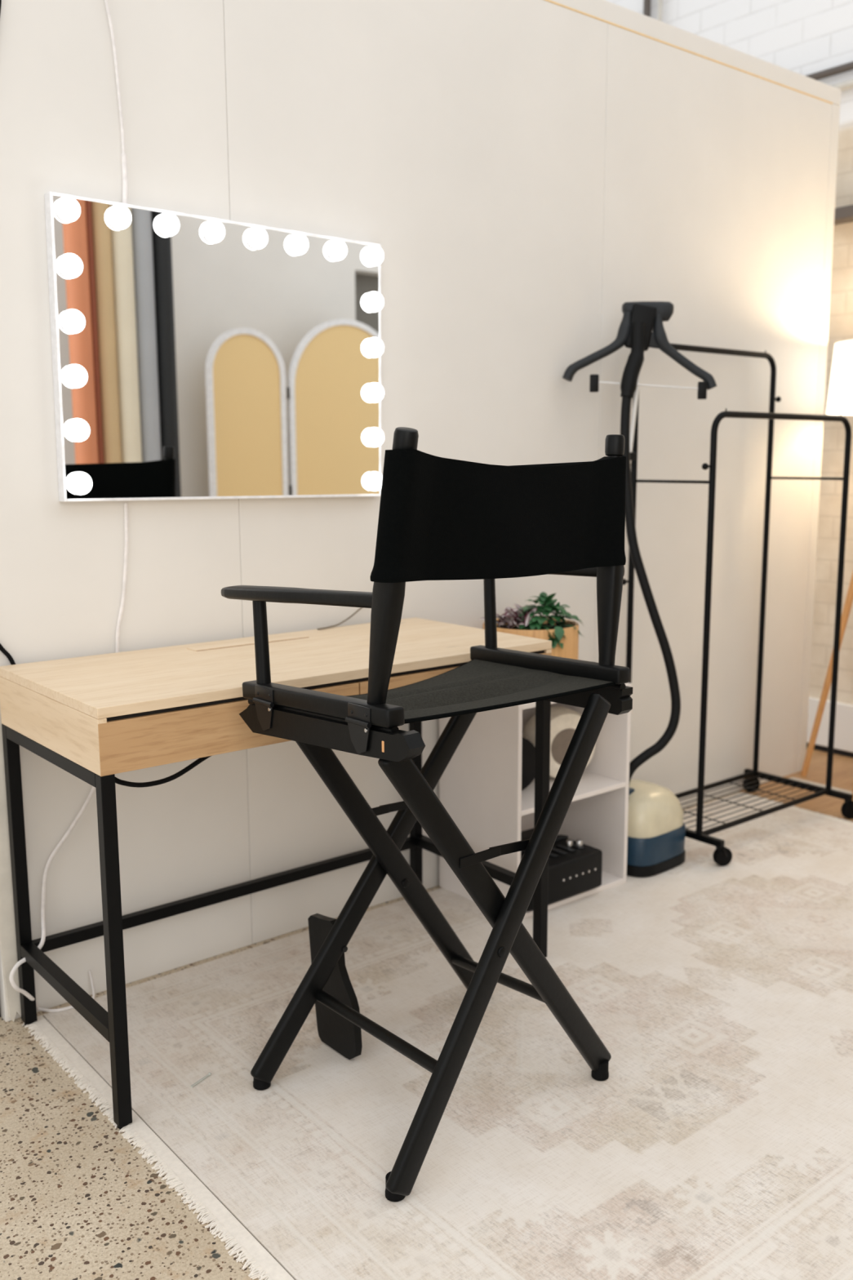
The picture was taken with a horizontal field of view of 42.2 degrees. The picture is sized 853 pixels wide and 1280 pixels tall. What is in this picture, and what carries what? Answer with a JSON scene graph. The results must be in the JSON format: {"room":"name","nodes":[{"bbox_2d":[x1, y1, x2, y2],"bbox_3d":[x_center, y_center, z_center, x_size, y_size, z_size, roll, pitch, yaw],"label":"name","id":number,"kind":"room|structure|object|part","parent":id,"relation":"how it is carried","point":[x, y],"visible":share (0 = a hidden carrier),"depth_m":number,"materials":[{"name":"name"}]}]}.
{"room":"backstage room","nodes":[
{"label":"backstage room","id":0,"kind":"room"},
{"bbox_2d":[0,0,841,1022],"bbox_3d":[0.238,-0.548,3.092,2.983,2.408,0.100,-8,12,-39],"label":"wall","id":1,"kind":"structure","parent":0,"point":[523,173],"depth_m":2.78,"materials":[{"name":"white paint"}]},
{"bbox_2d":[0,708,21,1022],"bbox_3d":[-0.866,0.434,2.265,0.050,0.742,0.011,-8,12,-39],"label":"trim","id":2,"kind":"structure","parent":1,"relation":"attached to","point":[7,928],"depth_m":2.28,"materials":[{"name":"white paint"}]},
{"bbox_2d":[104,0,127,204],"bbox_3d":[-0.631,-1.126,2.205,0.053,0.521,0.013,-8,12,-39],"label":"cable","id":3,"kind":"object","parent":1,"relation":"attached to","point":[124,166],"visible":0.94,"depth_m":2.23,"materials":[{"name":"white plastic"}]},
{"bbox_2d":[44,191,384,502],"bbox_3d":[-0.420,-0.612,2.436,0.800,0.597,0.057,-7,11,-39],"label":"vanity mirror","id":4,"kind":"object","parent":1,"relation":"attached to","point":[195,357],"visible":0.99,"depth_m":2.39,"materials":[{"name":"silver glass"}]},
{"bbox_2d":[57,254,69,278],"bbox_3d":[-0.704,-0.737,2.180,0.048,0.048,0.004,-7,11,-39],"label":"bulb","id":5,"kind":"object","parent":4,"relation":"attached to","point":[61,273],"depth_m":2.17,"materials":[{"name":"white glass"}]},
{"bbox_2d":[54,198,73,222],"bbox_3d":[-0.704,-0.842,2.164,0.048,0.048,0.004,-7,11,-39],"label":"bulb","id":6,"kind":"object","parent":4,"relation":"attached to","point":[60,217],"depth_m":2.15,"materials":[{"name":"white glass"}]},
{"bbox_2d":[59,309,71,333],"bbox_3d":[-0.704,-0.632,2.197,0.048,0.048,0.004,-7,11,-39],"label":"bulb","id":7,"kind":"object","parent":4,"relation":"attached to","point":[64,328],"depth_m":2.18,"materials":[{"name":"white glass"}]},
{"bbox_3d":[-0.694,-0.840,2.152,0.047,0.047,0.026,-7,11,-39],"label":"bulb","id":8,"kind":"part","parent":4,"relation":"part of","materials":[{"name":"white glass"}]},
{"bbox_2d":[62,364,78,388],"bbox_3d":[-0.705,-0.528,2.213,0.048,0.048,0.004,-7,11,-39],"label":"bulb","id":9,"kind":"object","parent":4,"relation":"attached to","point":[66,383],"depth_m":2.20,"materials":[{"name":"white glass"}]},
{"bbox_3d":[-0.695,-0.735,2.169,0.047,0.047,0.026,-7,11,-39],"label":"bulb","id":10,"kind":"part","parent":4,"relation":"part of","materials":[{"name":"white glass"}]},
{"bbox_2d":[65,417,78,442],"bbox_3d":[-0.705,-0.423,2.229,0.048,0.048,0.004,-7,11,-39],"label":"bulb","id":11,"kind":"object","parent":4,"relation":"attached to","point":[69,437],"depth_m":2.21,"materials":[{"name":"white glass"}]},
{"bbox_2d":[67,471,79,494],"bbox_3d":[-0.705,-0.318,2.246,0.048,0.048,0.004,-7,11,-39],"label":"bulb","id":12,"kind":"object","parent":4,"relation":"attached to","point":[71,474],"depth_m":2.23,"materials":[{"name":"white glass"}]},
{"bbox_3d":[-0.695,-0.631,2.185,0.047,0.047,0.026,-7,11,-39],"label":"bulb","id":13,"kind":"part","parent":4,"relation":"part of","materials":[{"name":"white glass"}]},
{"bbox_3d":[-0.695,-0.526,2.202,0.047,0.047,0.026,-7,11,-39],"label":"bulb","id":14,"kind":"part","parent":4,"relation":"part of","materials":[{"name":"white glass"}]},
{"bbox_3d":[-0.696,-0.421,2.218,0.047,0.047,0.026,-7,11,-39],"label":"bulb","id":15,"kind":"part","parent":4,"relation":"part of","materials":[{"name":"white glass"}]},
{"bbox_3d":[-0.696,-0.317,2.235,0.047,0.047,0.026,-7,11,-39],"label":"bulb","id":16,"kind":"part","parent":4,"relation":"part of","materials":[{"name":"white glass"}]},
{"bbox_2d":[106,205,121,230],"bbox_3d":[-0.621,-0.852,2.230,0.048,0.048,0.004,-7,11,-39],"label":"bulb","id":17,"kind":"object","parent":4,"relation":"attached to","point":[112,224],"depth_m":2.22,"materials":[{"name":"white glass"}]},
{"bbox_3d":[-0.612,-0.850,2.219,0.047,0.047,0.026,-7,11,-39],"label":"bulb","id":18,"kind":"part","parent":4,"relation":"part of","materials":[{"name":"white glass"}]},
{"bbox_2d":[155,213,167,236],"bbox_3d":[-0.539,-0.862,2.296,0.048,0.048,0.004,-7,11,-39],"label":"bulb","id":19,"kind":"object","parent":4,"relation":"attached to","point":[160,230],"depth_m":2.28,"materials":[{"name":"white glass"}]},
{"bbox_3d":[-0.530,-0.860,2.285,0.047,0.047,0.026,-7,11,-39],"label":"bulb","id":20,"kind":"part","parent":4,"relation":"part of","materials":[{"name":"white glass"}]},
{"bbox_2d":[202,220,213,243],"bbox_3d":[-0.457,-0.872,2.362,0.048,0.048,0.004,-7,11,-39],"label":"bulb","id":21,"kind":"object","parent":4,"relation":"attached to","point":[206,237],"depth_m":2.35,"materials":[{"name":"white glass"}]},
{"bbox_3d":[-0.448,-0.870,2.351,0.047,0.047,0.026,-7,11,-39],"label":"bulb","id":22,"kind":"part","parent":4,"relation":"part of","materials":[{"name":"white glass"}]},
{"bbox_2d":[245,227,258,249],"bbox_3d":[-0.375,-0.882,2.428,0.048,0.048,0.004,-7,11,-39],"label":"bulb","id":23,"kind":"object","parent":4,"relation":"attached to","point":[251,244],"depth_m":2.41,"materials":[{"name":"white glass"}]},
{"bbox_3d":[-0.365,-0.880,2.417,0.047,0.047,0.026,-7,11,-39],"label":"bulb","id":24,"kind":"part","parent":4,"relation":"part of","materials":[{"name":"white glass"}]},
{"bbox_2d":[287,233,300,255],"bbox_3d":[-0.292,-0.892,2.494,0.048,0.048,0.004,-7,11,-39],"label":"bulb","id":25,"kind":"object","parent":4,"relation":"attached to","point":[291,250],"depth_m":2.48,"materials":[{"name":"white glass"}]},
{"bbox_3d":[-0.283,-0.891,2.483,0.047,0.047,0.026,-7,11,-39],"label":"bulb","id":26,"kind":"part","parent":4,"relation":"part of","materials":[{"name":"white glass"}]},
{"bbox_2d":[326,239,338,261],"bbox_3d":[-0.210,-0.902,2.561,0.048,0.048,0.004,-7,11,-39],"label":"bulb","id":27,"kind":"object","parent":4,"relation":"attached to","point":[331,255],"depth_m":2.55,"materials":[{"name":"white glass"}]},
{"bbox_3d":[-0.201,-0.901,2.549,0.047,0.047,0.026,-7,11,-39],"label":"bulb","id":28,"kind":"part","parent":4,"relation":"part of","materials":[{"name":"white glass"}]},
{"bbox_2d":[364,382,371,402],"bbox_3d":[-0.129,-0.598,2.676,0.048,0.048,0.004,-7,11,-39],"label":"bulb","id":29,"kind":"object","parent":4,"relation":"attached to","point":[367,385],"depth_m":2.66,"materials":[{"name":"white glass"}]},
{"bbox_2d":[364,337,372,357],"bbox_3d":[-0.129,-0.703,2.660,0.048,0.048,0.004,-7,11,-39],"label":"bulb","id":30,"kind":"object","parent":4,"relation":"attached to","point":[367,340],"depth_m":2.64,"materials":[{"name":"white glass"}]},
{"bbox_2d":[364,245,372,266],"bbox_3d":[-0.128,-0.912,2.627,0.048,0.048,0.004,-7,11,-39],"label":"bulb","id":31,"kind":"object","parent":4,"relation":"attached to","point":[367,249],"depth_m":2.61,"materials":[{"name":"white glass"}]},
{"bbox_2d":[364,471,373,491],"bbox_3d":[-0.130,-0.389,2.709,0.048,0.048,0.004,-7,11,-39],"label":"bulb","id":32,"kind":"object","parent":4,"relation":"attached to","point":[369,475],"depth_m":2.69,"materials":[{"name":"white glass"}]},
{"bbox_2d":[364,426,373,447],"bbox_3d":[-0.130,-0.494,2.692,0.048,0.048,0.004,-7,11,-39],"label":"bulb","id":33,"kind":"object","parent":4,"relation":"attached to","point":[369,442],"depth_m":2.68,"materials":[{"name":"white glass"}]},
{"bbox_2d":[364,291,374,312],"bbox_3d":[-0.128,-0.808,2.643,0.048,0.048,0.004,-7,11,-39],"label":"bulb","id":34,"kind":"object","parent":4,"relation":"attached to","point":[368,307],"depth_m":2.63,"materials":[{"name":"white glass"}]},
{"bbox_3d":[-0.119,-0.911,2.615,0.047,0.047,0.026,-7,11,-39],"label":"bulb","id":35,"kind":"part","parent":4,"relation":"part of","materials":[{"name":"white glass"}]},
{"bbox_3d":[-0.121,-0.387,2.698,0.047,0.047,0.026,-7,11,-39],"label":"bulb","id":36,"kind":"part","parent":4,"relation":"part of","materials":[{"name":"white glass"}]},
{"bbox_3d":[-0.120,-0.597,2.665,0.047,0.047,0.026,-7,11,-39],"label":"bulb","id":37,"kind":"part","parent":4,"relation":"part of","materials":[{"name":"white glass"}]},
{"bbox_3d":[-0.119,-0.701,2.648,0.047,0.047,0.026,-7,11,-39],"label":"bulb","id":38,"kind":"part","parent":4,"relation":"part of","materials":[{"name":"white glass"}]},
{"bbox_3d":[-0.119,-0.806,2.632,0.047,0.047,0.026,-7,11,-39],"label":"bulb","id":39,"kind":"part","parent":4,"relation":"part of","materials":[{"name":"white glass"}]},
{"bbox_3d":[-0.120,-0.492,2.681,0.047,0.047,0.026,-7,11,-39],"label":"bulb","id":40,"kind":"part","parent":4,"relation":"part of","materials":[{"name":"white glass"}]},
{"bbox_2d":[545,0,832,104],"bbox_3d":[0.240,-1.676,2.860,2.933,0.004,0.021,-8,12,-39],"label":"trim","id":41,"kind":"structure","parent":1,"relation":"attached to","point":[549,1],"depth_m":3.25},
{"bbox_2d":[788,777,852,794],"bbox_3d":[1.706,0.579,3.613,0.030,0.004,1.170,-8,12,-39],"label":"trim","id":42,"kind":"structure","parent":1,"relation":"attached to","point":[792,778],"depth_m":3.97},
{"bbox_2d":[0,747,852,1279],"bbox_3d":[-0.412,0.767,2.701,9.000,0.061,8.400,-8,12,-39],"label":"floor","id":43,"kind":"structure","parent":0,"point":[77,1202],"depth_m":1.79,"materials":[{"name":"concrete"}]},
{"bbox_2d":[22,792,852,1279],"bbox_3d":[0.640,0.766,2.485,2.536,0.006,1.607,-8,12,-39],"label":"area rug","id":44,"kind":"object","parent":43,"relation":"on","point":[716,1143],"visible":0.87,"depth_m":2.06,"materials":[{"name":"beige carpet"}]},
{"bbox_2d":[191,1072,211,1087],"bbox_3d":[-0.425,0.829,2.084,0.006,0.006,0.052,6,11,32],"label":"stick","id":45,"kind":"object","parent":44,"relation":"on","point":[209,1073],"visible":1,"depth_m":2.08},
{"bbox_2d":[0,617,551,1128],"bbox_3d":[-0.283,0.401,2.393,1.060,0.762,0.490,-8,12,-39],"label":"vanity desk","id":46,"kind":"object","parent":44,"relation":"on","point":[97,717],"visible":0.79,"depth_m":2.13,"materials":[{"name":"brown wood"}]},
{"bbox_3d":[-0.831,0.481,2.258,0.025,0.636,0.025,-8,12,-39],"label":"leg","id":47,"kind":"part","parent":46,"relation":"part of","materials":[{"name":"black metal"}]},
{"bbox_3d":[-0.685,0.208,2.031,0.025,0.025,0.440,-8,12,-39],"label":"rail","id":48,"kind":"part","parent":46,"relation":"part of","materials":[{"name":"black metal"}]},
{"bbox_3d":[-0.689,0.148,2.018,0.016,0.097,0.490,-8,12,-39],"label":"panel","id":49,"kind":"part","parent":46,"relation":"part of","materials":[{"name":"brown wood"}]},
{"bbox_2d":[8,503,128,1012],"bbox_3d":[-0.756,0.257,2.311,0.062,1.068,0.341,7,12,37],"label":"extension cord","id":50,"kind":"object","parent":46,"relation":"hanging from","point":[15,966],"visible":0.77,"depth_m":2.34,"materials":[{"name":"white plastic"}]},
{"bbox_2d":[0,0,210,787],"bbox_3d":[-0.636,-0.612,2.003,0.495,1.711,0.221,7,12,39],"label":"power cable","id":51,"kind":"object","parent":46,"relation":"hanging from","point":[2,650],"visible":0.43,"depth_m":1.99,"materials":[{"name":"black rubber"}]},
{"bbox_3d":[-0.537,0.538,1.902,0.025,0.636,0.025,-8,12,-39],"label":"leg","id":52,"kind":"part","parent":46,"relation":"part of","materials":[{"name":"black metal"}]},
{"bbox_3d":[-0.341,0.154,1.998,0.528,0.090,0.018,-8,12,-39],"label":"drawer","id":53,"kind":"part","parent":46,"relation":"part of","materials":[{"name":"brown wood"}]},
{"bbox_2d":[317,607,362,630],"bbox_3d":[-0.178,-0.221,2.698,0.015,0.370,0.248,7,12,39],"label":"charging cable","id":54,"kind":"object","parent":46,"relation":"on","point":[360,608],"visible":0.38,"depth_m":2.69,"materials":[{"name":"white plastic"}]},
{"bbox_3d":[-0.029,0.373,2.902,0.025,0.636,0.025,-8,12,-39],"label":"leg","id":55,"kind":"part","parent":46,"relation":"part of","materials":[{"name":"black metal"}]},
{"bbox_3d":[0.071,0.099,2.328,0.528,0.090,0.018,-8,12,-39],"label":"drawer","id":56,"kind":"part","parent":46,"relation":"part of","materials":[{"name":"brown wood"}]},
{"bbox_3d":[0.265,0.430,2.546,0.025,0.636,0.025,-8,12,-39],"label":"leg","id":57,"kind":"part","parent":46,"relation":"part of","materials":[{"name":"black metal"}]},
{"bbox_3d":[0.120,0.039,2.668,0.016,0.097,0.490,-8,12,-39],"label":"panel","id":58,"kind":"part","parent":46,"relation":"part of","materials":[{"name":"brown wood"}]},
{"bbox_2d":[221,426,632,1201],"bbox_3d":[0.026,0.240,2.003,0.639,1.208,0.581,-8,12,-40],"label":"chair","id":59,"kind":"object","parent":44,"relation":"on","point":[440,518],"visible":1,"depth_m":1.84,"materials":[{"name":"black wood"}]},
{"bbox_3d":[-0.281,0.001,1.882,0.025,0.154,0.032,-8,12,-40],"label":"arm post","id":60,"kind":"part","parent":59,"relation":"part of","materials":[{"name":"black wood"}]},
{"bbox_3d":[-0.207,-0.072,1.785,0.049,0.045,0.427,-8,12,-40],"label":"armrest","id":61,"kind":"part","parent":59,"relation":"part of","materials":[{"name":"black wood"}]},
{"bbox_3d":[-0.175,0.119,1.772,0.015,0.034,0.397,-8,12,-40],"label":"sling rod","id":62,"kind":"part","parent":59,"relation":"part of","materials":[{"name":"black metal"}]},
{"bbox_3d":[-0.175,0.099,1.769,0.037,0.048,0.405,-8,12,-40],"label":"seat rail","id":63,"kind":"part","parent":59,"relation":"part of","materials":[{"name":"black wood"}]},
{"bbox_3d":[-0.091,0.443,2.188,0.616,0.717,0.024,-8,12,-40],"label":"leg","id":64,"kind":"part","parent":59,"relation":"part of","materials":[{"name":"black wood"}]},
{"bbox_3d":[-0.057,0.452,2.186,0.521,0.732,0.024,-8,12,-40],"label":"leg","id":65,"kind":"part","parent":59,"relation":"part of","materials":[{"name":"black wood"}]},
{"bbox_3d":[-0.057,-0.055,1.611,0.037,0.347,0.103,-8,12,-40],"label":"post","id":66,"kind":"part","parent":59,"relation":"part of","materials":[{"name":"black wood"}]},
{"bbox_3d":[-0.030,-0.260,1.532,0.035,0.070,0.041,-8,12,-40],"label":"post knob","id":67,"kind":"part","parent":59,"relation":"part of","materials":[{"name":"black wood"}]},
{"bbox_3d":[0.028,0.097,1.947,0.512,0.057,0.375,-8,12,-40],"label":"seat","id":68,"kind":"part","parent":59,"relation":"part of","materials":[{"name":"black fabric"}]},
{"bbox_3d":[0.129,-0.064,2.239,0.025,0.171,0.032,-8,12,-40],"label":"arm post","id":69,"kind":"part","parent":59,"relation":"part of","materials":[{"name":"black wood"}]},
{"bbox_3d":[0.139,0.487,1.877,0.548,0.725,0.024,-8,12,-40],"label":"leg","id":70,"kind":"part","parent":59,"relation":"part of","materials":[{"name":"black wood"}]},
{"bbox_3d":[0.134,-0.201,1.774,0.097,0.202,0.611,8,12,40],"label":"backrest","id":71,"kind":"part","parent":59,"relation":"part of","materials":[{"name":"black fabric"}]},
{"bbox_3d":[0.129,0.485,1.833,0.505,0.747,0.024,-8,12,-40],"label":"leg","id":72,"kind":"part","parent":59,"relation":"part of","materials":[{"name":"black wood"}]},
{"bbox_3d":[0.226,0.045,2.115,0.032,0.041,0.405,-8,12,-38],"label":"seat rail","id":73,"kind":"part","parent":59,"relation":"part of","materials":[{"name":"black wood"}]},
{"bbox_3d":[0.204,-0.141,2.138,0.049,0.035,0.427,-8,12,-40],"label":"armrest","id":74,"kind":"part","parent":59,"relation":"part of","materials":[{"name":"black wood"}]},
{"bbox_3d":[0.329,-0.116,1.984,0.044,0.351,0.045,-8,12,-40],"label":"post","id":75,"kind":"part","parent":59,"relation":"part of","materials":[{"name":"black wood"}]},
{"bbox_3d":[0.334,-0.330,1.962,0.036,0.067,0.035,-8,12,-40],"label":"post knob","id":76,"kind":"part","parent":59,"relation":"part of","materials":[{"name":"black wood"}]},
{"bbox_3d":[0.226,0.065,2.118,0.015,0.026,0.397,-8,12,-38],"label":"sling rod","id":77,"kind":"part","parent":59,"relation":"part of","materials":[{"name":"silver metal"}]},
{"bbox_2d":[439,682,631,919],"bbox_3d":[0.293,0.396,3.002,0.420,0.560,0.306,-8,12,-39],"label":"cube shelf","id":78,"kind":"object","parent":44,"relation":"on","point":[480,787],"visible":0.46,"depth_m":2.93,"materials":[{"name":"white wood"}]},
{"bbox_3d":[0.136,0.417,2.875,0.013,0.560,0.306,-8,12,-39],"label":"panel","id":79,"kind":"part","parent":78,"relation":"part of","materials":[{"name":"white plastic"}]},
{"bbox_3d":[0.199,0.378,3.117,0.394,0.534,0.006,-8,12,-39],"label":"panel","id":80,"kind":"part","parent":78,"relation":"part of","materials":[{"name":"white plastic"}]},
{"bbox_2d":[521,737,535,790],"bbox_3d":[0.217,0.323,2.915,0.156,0.156,0.067,-3,10,-18],"label":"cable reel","id":81,"kind":"object","parent":78,"relation":"on","point":[528,749],"visible":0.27,"depth_m":2.90,"materials":[{"name":"black plastic"}]},
{"bbox_2d":[479,591,583,659],"bbox_3d":[0.283,-0.002,2.931,0.254,0.249,0.275,-8,12,-39],"label":"potted plants","id":82,"kind":"object","parent":78,"relation":"on","point":[563,633],"visible":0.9,"depth_m":2.87,"materials":[{"name":"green plant"}]},
{"bbox_3d":[0.277,0.038,2.945,0.254,0.166,0.254,-8,12,-39],"label":"planter","id":83,"kind":"part","parent":82,"relation":"part of","materials":[{"name":"brown wood"}]},
{"bbox_2d":[522,706,595,777],"bbox_3d":[0.364,0.282,3.043,0.195,0.195,0.116,-4,10,-21],"label":"round speaker","id":84,"kind":"object","parent":78,"relation":"on","point":[564,721],"visible":0.38,"depth_m":2.99},
{"bbox_2d":[520,827,602,911],"bbox_3d":[0.297,0.604,2.980,0.287,0.130,0.257,-8,12,-39],"label":"amplifier","id":85,"kind":"object","parent":78,"relation":"in","point":[575,867],"visible":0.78,"depth_m":2.91,"materials":[{"name":"black plastic"}]},
{"bbox_3d":[0.312,0.559,2.941,0.256,0.006,0.105,-8,12,-39],"label":"panel","id":86,"kind":"part","parent":85,"relation":"part of","materials":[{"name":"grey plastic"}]},
{"bbox_3d":[0.385,0.548,2.976,0.018,0.018,0.018,-8,12,-39],"label":"knob","id":87,"kind":"part","parent":85,"relation":"part of","materials":[{"name":"metal"}]},
{"bbox_3d":[0.412,0.547,2.979,0.018,0.018,0.018,-8,12,-39],"label":"knob","id":88,"kind":"part","parent":85,"relation":"part of","materials":[{"name":"metal"}]},
{"bbox_3d":[0.294,0.666,3.046,0.394,0.013,0.306,-8,12,-39],"label":"panel","id":89,"kind":"part","parent":78,"relation":"part of","materials":[{"name":"white plastic"}]},
{"bbox_3d":[0.292,0.126,2.958,0.394,0.013,0.306,-8,12,-39],"label":"panel","id":90,"kind":"part","parent":78,"relation":"part of","materials":[{"name":"white plastic"}]},
{"bbox_3d":[0.451,0.375,3.129,0.013,0.560,0.306,-8,12,-39],"label":"panel","id":91,"kind":"part","parent":78,"relation":"part of","materials":[{"name":"white plastic"}]},
{"bbox_2d":[562,301,717,877],"bbox_3d":[0.611,-0.149,3.146,0.342,1.587,0.334,-8,12,-39],"label":"steamer","id":92,"kind":"object","parent":44,"relation":"on","point":[656,828],"visible":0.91,"depth_m":3.06,"materials":[{"name":"black plastic"}]},
{"bbox_3d":[0.557,0.448,3.139,0.060,0.052,0.070,-8,12,-39],"label":"tank handle","id":93,"kind":"part","parent":92,"relation":"part of","materials":[{"name":"blue plastic"}]},
{"bbox_3d":[0.570,-0.770,3.044,0.079,0.205,0.047,-8,12,-39],"label":"steam handle","id":94,"kind":"part","parent":92,"relation":"part of","materials":[{"name":"black plastic"}]},
{"bbox_3d":[0.615,-0.705,3.064,0.302,0.025,0.005,0,9,-1],"label":"clip rod","id":95,"kind":"part","parent":92,"relation":"part of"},
{"bbox_3d":[0.606,0.474,3.203,0.232,0.119,0.234,-8,12,-39],"label":"water tank","id":96,"kind":"part","parent":92,"relation":"part of","materials":[{"name":"beige plastic"}]},
{"bbox_2d":[622,342,852,866],"bbox_3d":[0.984,-0.147,3.412,0.777,1.508,0.417,-8,12,-39],"label":"rack","id":97,"kind":"object","parent":44,"relation":"on","point":[722,855],"visible":0.7,"depth_m":3.46,"materials":[{"name":"black metal"}]},
{"bbox_3d":[0.597,-0.174,3.300,0.043,0.019,0.019,-8,12,-39],"label":"knob","id":98,"kind":"part","parent":97,"relation":"part of","materials":[{"name":"black metal"}]},
{"bbox_3d":[0.879,-0.201,3.529,0.703,1.425,0.018,-8,12,-39],"label":"rail","id":99,"kind":"part","parent":97,"relation":"part of","materials":[{"name":"black metal"}]},
{"bbox_3d":[0.772,-0.476,3.031,0.043,0.019,0.019,-8,12,-39],"label":"knob","id":100,"kind":"part","parent":97,"relation":"part of","materials":[{"name":"black metal"}]},
{"bbox_3d":[0.882,0.498,3.643,0.685,0.017,0.017,-8,12,-39],"label":"shelf rod","id":101,"kind":"part","parent":97,"relation":"part of","materials":[{"name":"black metal"}]},
{"bbox_2d":[679,774,818,831],"bbox_3d":[0.970,0.517,3.536,0.685,0.006,0.280,-8,12,-39],"label":"wire shelf","id":102,"kind":"object","parent":97,"relation":"attached to","point":[779,780],"depth_m":3.57,"materials":[{"name":"black metal"}]},
{"bbox_3d":[1.058,0.532,3.429,0.685,0.017,0.017,-8,12,-39],"label":"shelf rod","id":103,"kind":"part","parent":97,"relation":"part of","materials":[{"name":"black metal"}]},
{"bbox_3d":[1.056,-0.063,3.332,0.703,1.215,0.018,-8,12,-39],"label":"rail","id":104,"kind":"part","parent":97,"relation":"part of","materials":[{"name":"black metal"}]},
{"bbox_3d":[1.159,-0.798,3.665,0.043,0.019,0.019,-8,12,-39],"label":"knob","id":105,"kind":"part","parent":97,"relation":"part of","materials":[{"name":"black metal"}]},
{"bbox_2d":[800,339,852,794],"bbox_3d":[1.579,-0.236,3.834,0.425,1.547,0.406,-2,10,-13],"label":"floor lamp","id":106,"kind":"object","parent":43,"relation":"on","point":[840,398],"visible":0.94,"depth_m":3.73,"materials":[{"name":"brown wood"}]},
{"bbox_3d":[1.480,-0.041,3.936,0.243,1.130,0.027,7,12,38],"label":"tripod leg","id":107,"kind":"part","parent":106,"relation":"part of","materials":[{"name":"brown wood"}]},
{"bbox_3d":[1.567,-0.884,3.726,0.406,0.233,0.406,-8,12,-39],"label":"lamp shade","id":108,"kind":"part","parent":106,"relation":"part of","materials":[{"name":"white fabric"}]},
{"bbox_2d":[606,0,852,704],"bbox_3d":[0.852,-1.894,5.146,0.200,4.400,5.400,-8,12,-39],"label":"wall","id":109,"kind":"structure","parent":0,"point":[804,37],"depth_m":4.28,"materials":[{"name":"paint"}]},
{"bbox_2d":[643,0,651,17],"bbox_3d":[0.936,-2.979,4.650,0.032,2.100,0.032,-8,12,-39],"label":"conduit pipe","id":110,"kind":"object","parent":109,"relation":"attached to","point":[646,3],"visible":0.02,"depth_m":4.69,"materials":[{"name":"grey metal"}]},
{"bbox_2d":[657,0,662,21],"bbox_3d":[0.981,-2.970,4.597,0.020,2.100,0.020,-8,12,-39],"label":"conduit pipe","id":111,"kind":"object","parent":109,"relation":"attached to","point":[660,2],"visible":0.02,"depth_m":4.64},
{"bbox_2d":[805,61,852,79],"bbox_3d":[0.754,-2.251,5.008,0.028,0.028,5.200,-8,12,-39],"label":"conduit pipe","id":112,"kind":"object","parent":109,"relation":"attached to","point":[846,67],"visible":0.02,"depth_m":4.09,"materials":[{"name":"grey metal"}]},
{"bbox_2d":[806,697,852,752],"bbox_3d":[0.773,0.173,5.410,0.025,0.185,5.400,-8,12,-39],"label":"baseboard","id":113,"kind":"structure","parent":109,"relation":"attached to","point":[843,737],"depth_m":4.37,"materials":[{"name":"white paint"}]},
{"bbox_2d":[806,742,852,757],"bbox_3d":[0.777,0.276,5.430,0.015,0.025,5.400,-8,12,-39],"label":"trim","id":114,"kind":"structure","parent":109,"relation":"attached to","point":[820,748],"depth_m":4.39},
{"bbox_2d":[830,78,852,91],"bbox_3d":[0.750,-2.189,5.015,0.032,0.032,5.200,-8,12,-39],"label":"conduit pipe","id":115,"kind":"object","parent":109,"relation":"attached to","point":[847,84],"visible":0.02,"depth_m":4.05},
{"bbox_2d":[834,204,852,225],"bbox_3d":[0.744,-1.734,5.082,0.080,0.045,5.400,-8,12,-39],"label":"trim","id":116,"kind":"structure","parent":109,"relation":"attached to","point":[843,215],"depth_m":4.07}
]}

